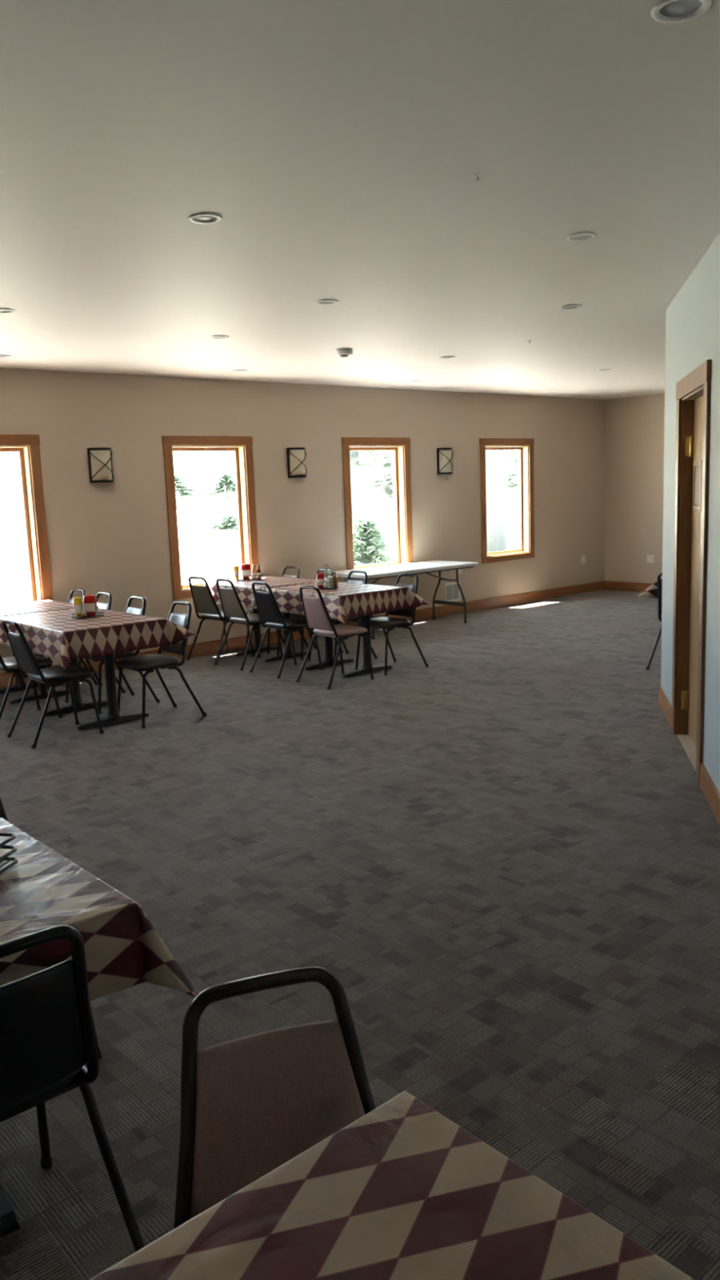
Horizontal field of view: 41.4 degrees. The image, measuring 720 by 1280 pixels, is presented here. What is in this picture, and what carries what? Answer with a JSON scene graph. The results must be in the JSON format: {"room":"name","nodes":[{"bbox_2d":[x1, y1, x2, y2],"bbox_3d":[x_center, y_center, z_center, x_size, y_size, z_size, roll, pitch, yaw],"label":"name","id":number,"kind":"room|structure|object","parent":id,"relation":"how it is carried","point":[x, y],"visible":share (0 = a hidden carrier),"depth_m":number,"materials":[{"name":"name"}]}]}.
{"room":"event hall","nodes":[
{"label":"event hall","id":0,"kind":"room"},
{"bbox_2d":[0,367,605,673],"bbox_3d":[-2.534,-1.135,9.359,16.900,2.868,0.170,-10,12,-40],"label":"wall","id":1,"kind":"structure","parent":0,"point":[113,538],"depth_m":10.72,"materials":[{"name":"beige paint"}]},
{"bbox_2d":[0,434,53,604],"bbox_3d":[-3.383,-1.003,8.606,1.091,1.662,0.173,-10,12,-40],"label":"window","id":2,"kind":"structure","parent":1,"relation":"in","point":[27,446],"depth_m":8.84,"materials":[{"name":"brown wood"}]},
{"bbox_2d":[87,447,113,483],"bbox_3d":[-2.469,-1.676,9.150,0.238,0.330,0.123,-10,12,-40],"label":"wall sconce","id":3,"kind":"object","parent":1,"relation":"attached to","point":[100,459],"visible":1,"depth_m":9.11,"materials":[{"name":"beige glass"}]},
{"bbox_2d":[161,435,258,599],"bbox_3d":[-1.596,-1.312,10.127,1.091,1.662,0.173,-10,12,-40],"label":"window","id":4,"kind":"structure","parent":1,"relation":"in","point":[237,444],"depth_m":10.12,"materials":[{"name":"brown wood"}]},
{"bbox_2d":[286,447,306,478],"bbox_3d":[-0.684,-1.984,10.670,0.238,0.330,0.123,-10,12,-40],"label":"wall sconce","id":5,"kind":"object","parent":1,"relation":"attached to","point":[296,468],"visible":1,"depth_m":10.62,"materials":[{"name":"beige glass"}]},
{"bbox_2d":[0,580,604,688],"bbox_3d":[-2.430,0.224,9.499,16.482,0.134,0.018,-10,12,-40],"label":"baseboard","id":6,"kind":"structure","parent":1,"relation":"attached to","point":[238,642],"depth_m":12.25,"materials":[{"name":"brown wood"}]},
{"bbox_2d":[341,436,413,579],"bbox_3d":[0.184,-1.620,11.643,1.091,1.662,0.173,-10,12,-40],"label":"window","id":7,"kind":"structure","parent":1,"relation":"in","point":[402,462],"depth_m":11.80,"materials":[{"name":"brown wood"}]},
{"bbox_2d":[436,447,453,479],"bbox_3d":[1.111,-2.252,12.203,0.238,0.405,0.123,-10,12,-40],"label":"wall sconce","id":8,"kind":"object","parent":1,"relation":"attached to","point":[444,457],"visible":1,"depth_m":12.15,"materials":[{"name":"beige glass"}]},
{"bbox_2d":[444,581,460,601],"bbox_3d":[1.220,-0.632,12.584,0.300,0.256,0.008,-10,12,-40],"label":"air vent","id":9,"kind":"object","parent":1,"relation":"in","point":[451,591],"visible":0.8,"depth_m":12.57,"materials":[{"name":"white metal"}]},
{"bbox_2d":[457,568,462,573],"bbox_3d":[1.323,-0.934,12.634,0.074,0.118,0.010,-10,12,-40],"label":"wall outlet","id":10,"kind":"object","parent":1,"relation":"attached to","point":[460,571],"visible":0.52,"depth_m":12.63,"materials":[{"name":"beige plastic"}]},
{"bbox_2d":[479,438,534,563],"bbox_3d":[1.989,-1.932,13.179,1.116,1.662,0.173,-10,12,-40],"label":"window","id":11,"kind":"structure","parent":1,"relation":"in","point":[525,446],"depth_m":13.34,"materials":[{"name":"brown wood"}]},
{"bbox_2d":[580,555,585,564],"bbox_3d":[3.364,-1.209,14.382,0.114,0.118,0.010,-10,12,-40],"label":"wall outlet","id":12,"kind":"object","parent":1,"relation":"attached to","point":[582,557],"visible":1,"depth_m":14.37,"materials":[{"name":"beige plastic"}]},
{"bbox_2d":[0,589,719,1279],"bbox_3d":[1.794,0.977,4.627,17.000,0.120,13.400,-10,12,-40],"label":"floor","id":13,"kind":"structure","parent":0,"point":[502,851],"depth_m":4.05,"materials":[{"name":"carpet"}]},
{"bbox_2d":[0,1186,20,1237],"bbox_3d":[-1.247,1.030,2.204,1.210,0.761,0.820,-10,12,-40],"label":"dining table","id":14,"kind":"object","parent":13,"relation":"on","point":[9,1223],"visible":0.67,"depth_m":2.25,"materials":[{"name":"black metal"}]},
{"bbox_2d":[0,817,195,1000],"bbox_3d":[-1.218,0.785,2.156,1.373,0.274,1.014,-10,12,-40],"label":"tablecloth","id":15,"kind":"object","parent":14,"relation":"on","point":[45,889],"visible":0.88,"depth_m":2.21,"materials":[{"name":"plastic"}]},
{"bbox_2d":[0,832,17,874],"bbox_3d":[-0.988,0.551,2.416,0.175,0.076,0.175,0,9,14],"label":"wire caddy","id":16,"kind":"object","parent":15,"relation":"on","point":[2,845],"visible":1,"depth_m":2.45,"materials":[{"name":"black metal"}]},
{"bbox_2d":[0,654,62,719],"bbox_3d":[-2.697,0.193,7.406,0.545,0.876,0.474,-10,12,-40],"label":"dining chair","id":17,"kind":"object","parent":13,"relation":"on","point":[9,664],"visible":0.7,"depth_m":7.35,"materials":[{"name":"brown metal"}]},
{"bbox_2d":[0,608,71,704],"bbox_3d":[-2.917,0.104,8.376,0.800,0.761,0.940,-10,12,-40],"label":"dining table","id":18,"kind":"object","parent":13,"relation":"on","point":[20,683],"visible":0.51,"depth_m":8.24,"materials":[{"name":"black metal"}]},
{"bbox_2d":[0,600,73,616],"bbox_3d":[-2.959,-0.183,8.367,0.883,0.206,0.855,-10,12,-40],"label":"tablecloth","id":19,"kind":"object","parent":18,"relation":"on","point":[42,605],"visible":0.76,"depth_m":8.35,"materials":[{"name":"fabric"}]},
{"bbox_2d":[0,797,102,1059],"bbox_3d":[-1.149,0.854,2.923,0.474,0.876,0.545,-10,12,-40],"label":"dining chair","id":20,"kind":"object","parent":13,"relation":"on","point":[2,814],"visible":0.06,"depth_m":2.93,"materials":[{"name":"brown metal"}]},
{"bbox_2d":[2,619,103,748],"bbox_3d":[-2.225,0.262,6.867,0.545,0.876,0.474,-10,12,-40],"label":"dining chair","id":21,"kind":"object","parent":13,"relation":"on","point":[55,676],"visible":0.99,"depth_m":6.75,"materials":[{"name":"black metal"}]},
{"bbox_2d":[23,587,98,684],"bbox_3d":[-2.773,-0.010,8.688,0.545,0.876,0.474,-10,12,-40],"label":"dining chair","id":22,"kind":"object","parent":13,"relation":"on","point":[70,599],"visible":0.24,"depth_m":8.74,"materials":[{"name":"brown metal"}]},
{"bbox_2d":[0,924,145,1252],"bbox_3d":[-0.813,0.977,2.074,0.474,0.876,0.545,-10,12,-40],"label":"dining chair","id":23,"kind":"object","parent":13,"relation":"on","point":[47,1037],"visible":0.95,"depth_m":1.94,"materials":[{"name":"black metal"}]},
{"bbox_2d":[46,591,125,702],"bbox_3d":[-2.426,0.041,8.291,0.545,0.876,0.474,-10,12,-40],"label":"dining chair","id":24,"kind":"object","parent":13,"relation":"on","point":[105,606],"visible":0.28,"depth_m":8.34,"materials":[{"name":"brown metal"}]},
{"bbox_2d":[44,653,149,730],"bbox_3d":[-2.178,0.212,7.529,0.800,0.761,1.210,-10,12,-40],"label":"dining table","id":25,"kind":"object","parent":13,"relation":"on","point":[113,716],"visible":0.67,"depth_m":7.21,"materials":[{"name":"black metal"}]},
{"bbox_2d":[0,608,197,669],"bbox_3d":[-2.116,-0.054,7.496,1.047,0.240,1.577,-9,11,-37],"label":"tablecloth","id":26,"kind":"object","parent":25,"relation":"on","point":[50,633],"visible":0.88,"depth_m":7.11,"materials":[{"name":"fabric"}]},
{"bbox_2d":[68,610,104,618],"bbox_3d":[-2.160,-0.201,7.531,0.241,0.034,0.166,-11,12,-43],"label":"wire caddy","id":27,"kind":"object","parent":26,"relation":"on","point":[100,612],"visible":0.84,"depth_m":7.49,"materials":[{"name":"black metal"}]},
{"bbox_2d":[72,596,82,617],"bbox_3d":[-2.213,-0.259,7.484,0.068,0.158,0.051,-2,9,0],"label":"bottle","id":28,"kind":"object","parent":27,"relation":"in","point":[77,604],"visible":0.87,"depth_m":7.46,"materials":[{"name":"yellow plastic"}]},
{"bbox_2d":[80,596,86,615],"bbox_3d":[-2.185,-0.270,7.561,0.060,0.150,0.036,-2,9,0],"label":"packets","id":29,"kind":"object","parent":27,"relation":"in","point":[83,611],"visible":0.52,"depth_m":7.55,"materials":[{"name":"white paper"}]},
{"bbox_2d":[83,595,97,616],"bbox_3d":[-2.124,-0.271,7.513,0.104,0.166,0.065,-2,9,2],"label":"ketchup bottle","id":30,"kind":"object","parent":27,"relation":"in","point":[89,601],"visible":0.99,"depth_m":7.49,"materials":[{"name":"red plastic"}]},
{"bbox_2d":[78,595,159,714],"bbox_3d":[-2.026,0.100,7.834,0.545,0.876,0.474,-10,12,-40],"label":"dining chair","id":31,"kind":"object","parent":13,"relation":"on","point":[132,610],"visible":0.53,"depth_m":7.82,"materials":[{"name":"brown metal"}]},
{"bbox_2d":[115,600,206,728],"bbox_3d":[-1.560,0.166,7.315,0.545,0.876,0.474,-10,12,-40],"label":"dining chair","id":32,"kind":"object","parent":13,"relation":"on","point":[148,663],"visible":0.91,"depth_m":7.27,"materials":[{"name":"brown metal"}]},
{"bbox_2d":[186,576,254,662],"bbox_3d":[-1.455,-0.243,9.842,0.474,0.876,0.545,6,12,42],"label":"dining chair","id":33,"kind":"object","parent":13,"relation":"on","point":[204,602],"visible":0.86,"depth_m":9.67,"materials":[{"name":"black metal"}]},
{"bbox_2d":[214,578,284,670],"bbox_3d":[-1.113,-0.195,9.467,0.545,0.876,0.474,-10,12,-41],"label":"dining chair","id":34,"kind":"object","parent":13,"relation":"on","point":[232,606],"visible":0.9,"depth_m":9.31,"materials":[{"name":"black metal"}]},
{"bbox_2d":[235,608,311,662],"bbox_3d":[-0.969,-0.223,9.970,0.800,0.761,1.040,-10,12,-40],"label":"dining table","id":35,"kind":"object","parent":13,"relation":"on","point":[285,615],"visible":0.38,"depth_m":9.82,"materials":[{"name":"black metal"}]},
{"bbox_2d":[204,575,316,608],"bbox_3d":[-0.989,-0.505,9.926,0.893,0.206,1.035,-10,12,-40],"label":"tablecloth","id":36,"kind":"object","parent":35,"relation":"on","point":[243,588],"visible":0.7,"depth_m":9.73,"materials":[{"name":"fabric"}]},
{"bbox_2d":[235,573,262,581],"bbox_3d":[-1.177,-0.665,10.118,0.276,0.053,0.156,-3,9,-3],"label":"wire caddy","id":37,"kind":"object","parent":36,"relation":"on","point":[249,579],"visible":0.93,"depth_m":10.05,"materials":[{"name":"black metal"}]},
{"bbox_2d":[233,565,239,580],"bbox_3d":[-1.308,-0.711,10.098,0.065,0.150,0.049,-3,9,-6],"label":"bottle","id":38,"kind":"object","parent":37,"relation":"in","point":[236,568],"visible":1,"depth_m":10.08,"materials":[{"name":"yellow plastic"}]},
{"bbox_2d":[240,564,250,579],"bbox_3d":[-1.206,-0.721,10.085,0.101,0.166,0.064,-3,9,-6],"label":"ketchup bottle","id":39,"kind":"object","parent":37,"relation":"in","point":[245,568],"visible":1,"depth_m":10.06,"materials":[{"name":"red plastic"}]},
{"bbox_2d":[251,564,256,579],"bbox_3d":[-1.126,-0.726,10.115,0.049,0.160,0.049,-10,12,-40],"label":"sauce bottle","id":40,"kind":"object","parent":37,"relation":"in","point":[253,571],"visible":1,"depth_m":10.10,"materials":[{"name":"orange plastic"}]},
{"bbox_2d":[256,564,261,578],"bbox_3d":[-1.072,-0.723,10.106,0.047,0.152,0.047,-10,12,-40],"label":"sauce bottle","id":41,"kind":"object","parent":37,"relation":"in","point":[259,571],"visible":1,"depth_m":10.09,"materials":[{"name":"black glass"}]},
{"bbox_2d":[173,966,376,1229],"bbox_3d":[-0.068,1.046,1.471,0.474,0.876,0.545,-5,10,-18],"label":"dining chair","id":42,"kind":"object","parent":13,"relation":"on","point":[251,1104],"visible":0.69,"depth_m":1.61,"materials":[{"name":"brown metal"}]},
{"bbox_2d":[244,566,309,653],"bbox_3d":[-0.922,-0.340,10.329,0.545,0.876,0.474,-10,12,-40],"label":"dining chair","id":43,"kind":"object","parent":13,"relation":"on","point":[249,610],"visible":0.29,"depth_m":10.36,"materials":[{"name":"brown metal"}]},
{"bbox_2d":[249,581,323,678],"bbox_3d":[-0.711,-0.136,9.005,0.545,0.876,0.474,-10,12,-40],"label":"dining chair","id":44,"kind":"object","parent":13,"relation":"on","point":[268,609],"visible":0.93,"depth_m":8.86,"materials":[{"name":"black plastic"}]},
{"bbox_2d":[276,568,343,660],"bbox_3d":[-0.542,-0.285,9.894,0.545,0.876,0.474,-10,12,-40],"label":"dining chair","id":45,"kind":"object","parent":13,"relation":"on","point":[291,615],"visible":0.32,"depth_m":9.70,"materials":[{"name":"brown metal"}]},
{"bbox_2d":[296,586,373,688],"bbox_3d":[-0.233,-0.066,8.458,0.545,0.876,0.474,-10,12,-40],"label":"dining chair","id":46,"kind":"object","parent":13,"relation":"on","point":[317,615],"visible":1,"depth_m":8.32,"materials":[{"name":"brown fabric"}]},
{"bbox_2d":[307,570,377,666],"bbox_3d":[-0.195,-0.234,9.497,0.545,0.876,0.474,-10,12,-40],"label":"dining chair","id":47,"kind":"object","parent":13,"relation":"on","point":[335,621],"visible":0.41,"depth_m":9.52,"materials":[{"name":"brown metal"}]},
{"bbox_2d":[305,615,391,677],"bbox_3d":[-0.242,-0.117,9.138,0.800,0.761,1.140,-10,12,-40],"label":"dining table","id":48,"kind":"object","parent":13,"relation":"on","point":[329,660],"visible":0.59,"depth_m":8.82,"materials":[{"name":"black metal"}]},
{"bbox_2d":[254,581,431,625],"bbox_3d":[-0.197,-0.381,9.099,1.014,0.240,1.509,-9,11,-37],"label":"tablecloth","id":49,"kind":"object","parent":48,"relation":"on","point":[348,600],"visible":0.8,"depth_m":8.79,"materials":[{"name":"fabric"}]},
{"bbox_2d":[316,564,337,589],"bbox_3d":[-0.313,-0.595,8.961,0.196,0.223,0.166,-2,9,0],"label":"wire caddy","id":50,"kind":"object","parent":49,"relation":"on","point":[326,585],"visible":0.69,"depth_m":8.90,"materials":[{"name":"black metal"}]},
{"bbox_2d":[316,573,324,588],"bbox_3d":[-0.370,-0.557,8.950,0.073,0.141,0.050,-2,9,-1],"label":"ketchup bottle","id":51,"kind":"object","parent":50,"relation":"in","point":[320,576],"visible":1,"depth_m":8.93,"materials":[{"name":"red plastic"}]},
{"bbox_2d":[326,576,333,587],"bbox_3d":[-0.281,-0.544,8.949,0.062,0.108,0.062,-10,12,-40],"label":"jar","id":52,"kind":"object","parent":50,"relation":"in","point":[330,579],"visible":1,"depth_m":8.92,"materials":[{"name":"white glass"}]},
{"bbox_2d":[333,571,337,587],"bbox_3d":[-0.235,-0.575,8.958,0.056,0.163,0.041,-10,12,-40],"label":"sauce bottle","id":53,"kind":"object","parent":50,"relation":"in","point":[335,576],"visible":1,"depth_m":8.95,"materials":[{"name":"orange glass"}]},
{"bbox_2d":[355,573,428,675],"bbox_3d":[0.280,-0.164,8.953,0.545,0.876,0.474,-10,12,-40],"label":"dining chair","id":54,"kind":"object","parent":13,"relation":"on","point":[380,623],"visible":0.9,"depth_m":8.91,"materials":[{"name":"brown plastic"}]},
{"bbox_2d":[324,560,478,639],"bbox_3d":[0.534,-0.504,11.439,1.830,0.742,0.750,-10,12,-40],"label":"folding table","id":55,"kind":"object","parent":13,"relation":"on","point":[420,567],"visible":0.65,"depth_m":11.34,"materials":[{"name":"white plastic"}]},
{"bbox_2d":[645,572,662,669],"bbox_3d":[2.901,-0.183,8.472,0.545,0.876,0.474,-10,12,-40],"label":"dining chair","id":56,"kind":"object","parent":13,"relation":"on","point":[659,584],"visible":0.17,"depth_m":8.49,"materials":[{"name":"black metal"}]},
{"bbox_3d":[-0.108,1.204,0.854,1.210,0.761,0.810,-10,12,-40],"label":"dining table","id":57,"kind":"object","parent":13,"relation":"on","visible":0},
{"bbox_2d":[89,1091,694,1279],"bbox_3d":[-0.119,0.957,0.815,1.338,0.270,0.933,-10,12,-40],"label":"tablecloth","id":58,"kind":"object","parent":57,"relation":"on","point":[402,1191],"visible":1,"depth_m":1.22,"materials":[{"name":"plastic"}]},
{"bbox_3d":[3.502,-0.187,8.717,0.800,0.761,1.200,-10,12,-40],"label":"dining table","id":59,"kind":"object","parent":13,"relation":"on","visible":0},
{"bbox_2d":[636,577,662,599],"bbox_3d":[3.439,-0.438,8.678,1.048,0.258,1.450,-10,12,-40],"label":"tablecloth","id":60,"kind":"object","parent":59,"relation":"on","point":[651,592],"visible":0.06,"depth_m":8.85,"materials":[{"name":"fabric"}]},
{"bbox_2d":[0,0,719,399],"bbox_3d":[1.665,-2.014,4.171,17.000,0.200,13.460,-10,12,-40],"label":"ceiling","id":61,"kind":"structure","parent":0,"point":[338,146],"depth_m":3.75,"materials":[{"name":"paint"}]},
{"bbox_2d":[0,355,10,358],"bbox_3d":[-2.936,-2.364,7.804,0.145,0.092,0.145,-10,12,-40],"label":"recessed light","id":62,"kind":"object","parent":61,"relation":"in","point":[1,356],"visible":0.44,"depth_m":7.84,"materials":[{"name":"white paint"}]},
{"bbox_2d":[0,307,14,313],"bbox_3d":[-2.225,-2.089,5.924,0.145,0.092,0.145,-10,12,-40],"label":"recessed light","id":63,"kind":"object","parent":61,"relation":"in","point":[2,310],"visible":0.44,"depth_m":5.95,"materials":[{"name":"white paint"}]},
{"bbox_2d":[188,213,222,223],"bbox_3d":[-0.665,-1.853,4.093,0.145,0.092,0.145,-10,12,-40],"label":"recessed light","id":64,"kind":"object","parent":61,"relation":"in","point":[200,218],"visible":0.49,"depth_m":4.10,"materials":[{"name":"white paint"}]},
{"bbox_2d":[210,335,229,339],"bbox_3d":[-1.066,-2.343,7.242,0.145,0.092,0.145,-10,12,-40],"label":"recessed light","id":65,"kind":"object","parent":61,"relation":"in","point":[219,337],"visible":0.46,"depth_m":7.25,"materials":[{"name":"white paint"}]},
{"bbox_2d":[232,369,247,372],"bbox_3d":[-1.173,-2.669,9.305,0.145,0.092,0.145,-10,12,-40],"label":"recessed light","id":66,"kind":"object","parent":61,"relation":"in","point":[233,371],"visible":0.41,"depth_m":9.34,"materials":[{"name":"white paint"}]},
{"bbox_2d":[315,299,338,304],"bbox_3d":[-0.209,-2.179,6.024,0.145,0.092,0.145,-10,12,-40],"label":"recessed light","id":67,"kind":"object","parent":61,"relation":"in","point":[321,301],"visible":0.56,"depth_m":6.04,"materials":[{"name":"white paint"}]},
{"bbox_2d":[335,348,352,357],"bbox_3d":[-0.136,-2.453,8.168,0.148,0.066,0.148,-10,12,-40],"label":"smoke detector","id":68,"kind":"object","parent":61,"relation":"attached to","point":[343,353],"visible":1,"depth_m":8.11,"materials":[{"name":"white paint"}]},
{"bbox_2d":[439,355,454,358],"bbox_3d":[0.809,-2.671,8.865,0.145,0.092,0.145,-10,12,-40],"label":"recessed light","id":69,"kind":"object","parent":61,"relation":"in","point":[442,357],"visible":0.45,"depth_m":8.88,"materials":[{"name":"white paint"}]},
{"bbox_2d":[473,173,481,180],"bbox_3d":[0.451,-1.776,3.658,0.032,0.020,0.032,-10,12,-40],"label":"sprinkler","id":70,"kind":"object","parent":61,"relation":"attached to","point":[477,175],"visible":1,"depth_m":3.65,"materials":[{"name":"white paint"}]},
{"bbox_2d":[560,304,582,309],"bbox_3d":[1.441,-2.317,6.505,0.145,0.092,0.145,-10,12,-40],"label":"recessed light","id":71,"kind":"object","parent":61,"relation":"in","point":[568,306],"visible":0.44,"depth_m":6.52,"materials":[{"name":"white paint"}]},
{"bbox_2d":[566,232,596,241],"bbox_3d":[1.078,-2.005,4.639,0.145,0.092,0.145,-10,12,-40],"label":"recessed light","id":72,"kind":"object","parent":61,"relation":"in","point":[580,237],"visible":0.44,"depth_m":4.65,"materials":[{"name":"white paint"}]},
{"bbox_2d":[597,368,610,371],"bbox_3d":[2.659,-2.983,10.390,0.145,0.092,0.145,-10,12,-40],"label":"recessed light","id":73,"kind":"object","parent":61,"relation":"in","point":[601,370],"visible":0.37,"depth_m":10.41,"materials":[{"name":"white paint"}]},
{"bbox_2d":[650,0,711,23],"bbox_3d":[0.808,-1.637,2.403,0.145,0.092,0.145,-10,12,-40],"label":"recessed light","id":74,"kind":"object","parent":61,"relation":"in","point":[667,11],"visible":1,"depth_m":2.42,"materials":[{"name":"white paint"}]},
{"bbox_2d":[604,393,664,583],"bbox_3d":[6.499,-1.822,11.578,0.170,2.868,8.200,-10,12,-40],"label":"wall","id":75,"kind":"structure","parent":0,"point":[634,431],"depth_m":14.20,"materials":[{"name":"beige paint"}]},
{"bbox_2d":[604,580,652,591],"bbox_3d":[6.477,-0.461,11.734,0.018,0.134,8.200,-10,12,-40],"label":"baseboard","id":76,"kind":"structure","parent":75,"relation":"attached to","point":[613,585],"depth_m":14.50,"materials":[{"name":"brown wood"}]},
{"bbox_2d":[646,555,653,563],"bbox_3d":[4.304,-1.203,14.143,0.010,0.118,0.116,-10,12,-40],"label":"wall outlet","id":77,"kind":"object","parent":75,"relation":"attached to","point":[650,558],"visible":1,"depth_m":14.14,"materials":[{"name":"beige plastic"}]},
{"bbox_2d":[677,734,696,772],"bbox_3d":[2.086,0.713,5.850,0.148,0.014,1.015,0,9,11],"label":"floor","id":78,"kind":"structure","parent":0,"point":[689,747],"depth_m":6.01,"materials":[{"name":"tile"}]},
{"bbox_2d":[660,232,719,793],"bbox_3d":[1.046,0.131,0.626,0.150,2.868,13.200,0,9,11],"label":"wall","id":79,"kind":"structure","parent":0,"point":[692,332],"depth_m":5.12,"materials":[{"name":"grey paint"}]},
{"bbox_2d":[658,685,671,728],"bbox_3d":[2.197,0.478,6.845,0.016,0.134,0.830,0,9,11],"label":"baseboard","id":80,"kind":"structure","parent":79,"relation":"attached to","point":[666,707],"depth_m":6.81,"materials":[{"name":"brown wood"}]},
{"bbox_2d":[671,359,711,786],"bbox_3d":[2.032,-0.417,5.672,0.174,2.285,1.225,0,9,11],"label":"door","id":81,"kind":"structure","parent":79,"relation":"in","point":[693,391],"depth_m":6.02,"materials":[{"name":"brown wood"}]},
{"bbox_2d":[699,763,719,826],"bbox_3d":[0.933,1.549,0.449,0.016,0.134,9.955,0,9,11],"label":"baseboard","id":82,"kind":"structure","parent":79,"relation":"attached to","point":[710,792],"depth_m":4.94,"materials":[{"name":"brown wood"}]},
{"label":"outside","id":83,"kind":"structure","parent":0,"visible":0},
{"bbox_2d":[0,451,519,604],"bbox_3d":[-20.304,-9.031,53.139,130.000,6.198,90.000,-10,12,-40],"label":"outdoor view","id":84,"kind":"structure","parent":83,"point":[211,555],"depth_m":34.30,"materials":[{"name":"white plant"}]},
{"bbox_2d":[174,475,212,502],"bbox_3d":[-8.200,-6.759,42.590,2.997,1.280,3.130,-1,9,10],"label":"conifer tree","id":85,"kind":"object","parent":84,"relation":"on","point":[180,483],"visible":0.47,"depth_m":42.33,"materials":[{"name":"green plant"}]},
{"bbox_2d":[199,474,235,498],"bbox_3d":[-6.305,-7.355,45.546,2.945,1.185,2.968,2,10,26],"label":"conifer tree","id":86,"kind":"object","parent":84,"relation":"on","point":[228,481],"visible":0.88,"depth_m":45.13,"materials":[{"name":"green plant"}]},
{"bbox_2d":[207,515,238,530],"bbox_3d":[-4.343,-3.658,31.859,2.748,1.070,2.473,3,11,31],"label":"conifer tree","id":87,"kind":"object","parent":84,"relation":"on","point":[224,522],"visible":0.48,"depth_m":31.49,"materials":[{"name":"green plant"}]},
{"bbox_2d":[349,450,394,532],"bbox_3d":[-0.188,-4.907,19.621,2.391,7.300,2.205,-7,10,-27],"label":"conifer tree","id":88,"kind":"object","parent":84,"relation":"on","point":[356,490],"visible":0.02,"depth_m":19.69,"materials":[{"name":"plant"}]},
{"bbox_2d":[352,517,396,566],"bbox_3d":[0.134,-1.761,18.838,1.170,1.314,1.194,4,11,34],"label":"conifer tree","id":89,"kind":"object","parent":84,"relation":"on","point":[369,546],"visible":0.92,"depth_m":18.62,"materials":[{"name":"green plant"}]},
{"bbox_2d":[360,450,395,515],"bbox_3d":[0.902,-7.029,33.258,2.480,5.300,2.371,3,10,29],"label":"conifer tree","id":90,"kind":"object","parent":84,"relation":"on","point":[388,491],"visible":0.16,"depth_m":33.41,"materials":[{"name":"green plant"}]},
{"bbox_2d":[377,449,519,552],"bbox_3d":[3.134,-5.815,21.367,5.579,8.300,5.068,-2,9,-1],"label":"conifer tree","id":91,"kind":"object","parent":84,"relation":"on","point":[496,528],"visible":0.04,"depth_m":21.55,"materials":[{"name":"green plant"}]},
{"bbox_2d":[503,450,519,488],"bbox_3d":[9.928,-10.164,57.990,7.476,2.779,6.882,7,13,44],"label":"conifer tree","id":92,"kind":"object","parent":84,"relation":"on","point":[510,475],"visible":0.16,"depth_m":57.43,"materials":[{"name":"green plant"}]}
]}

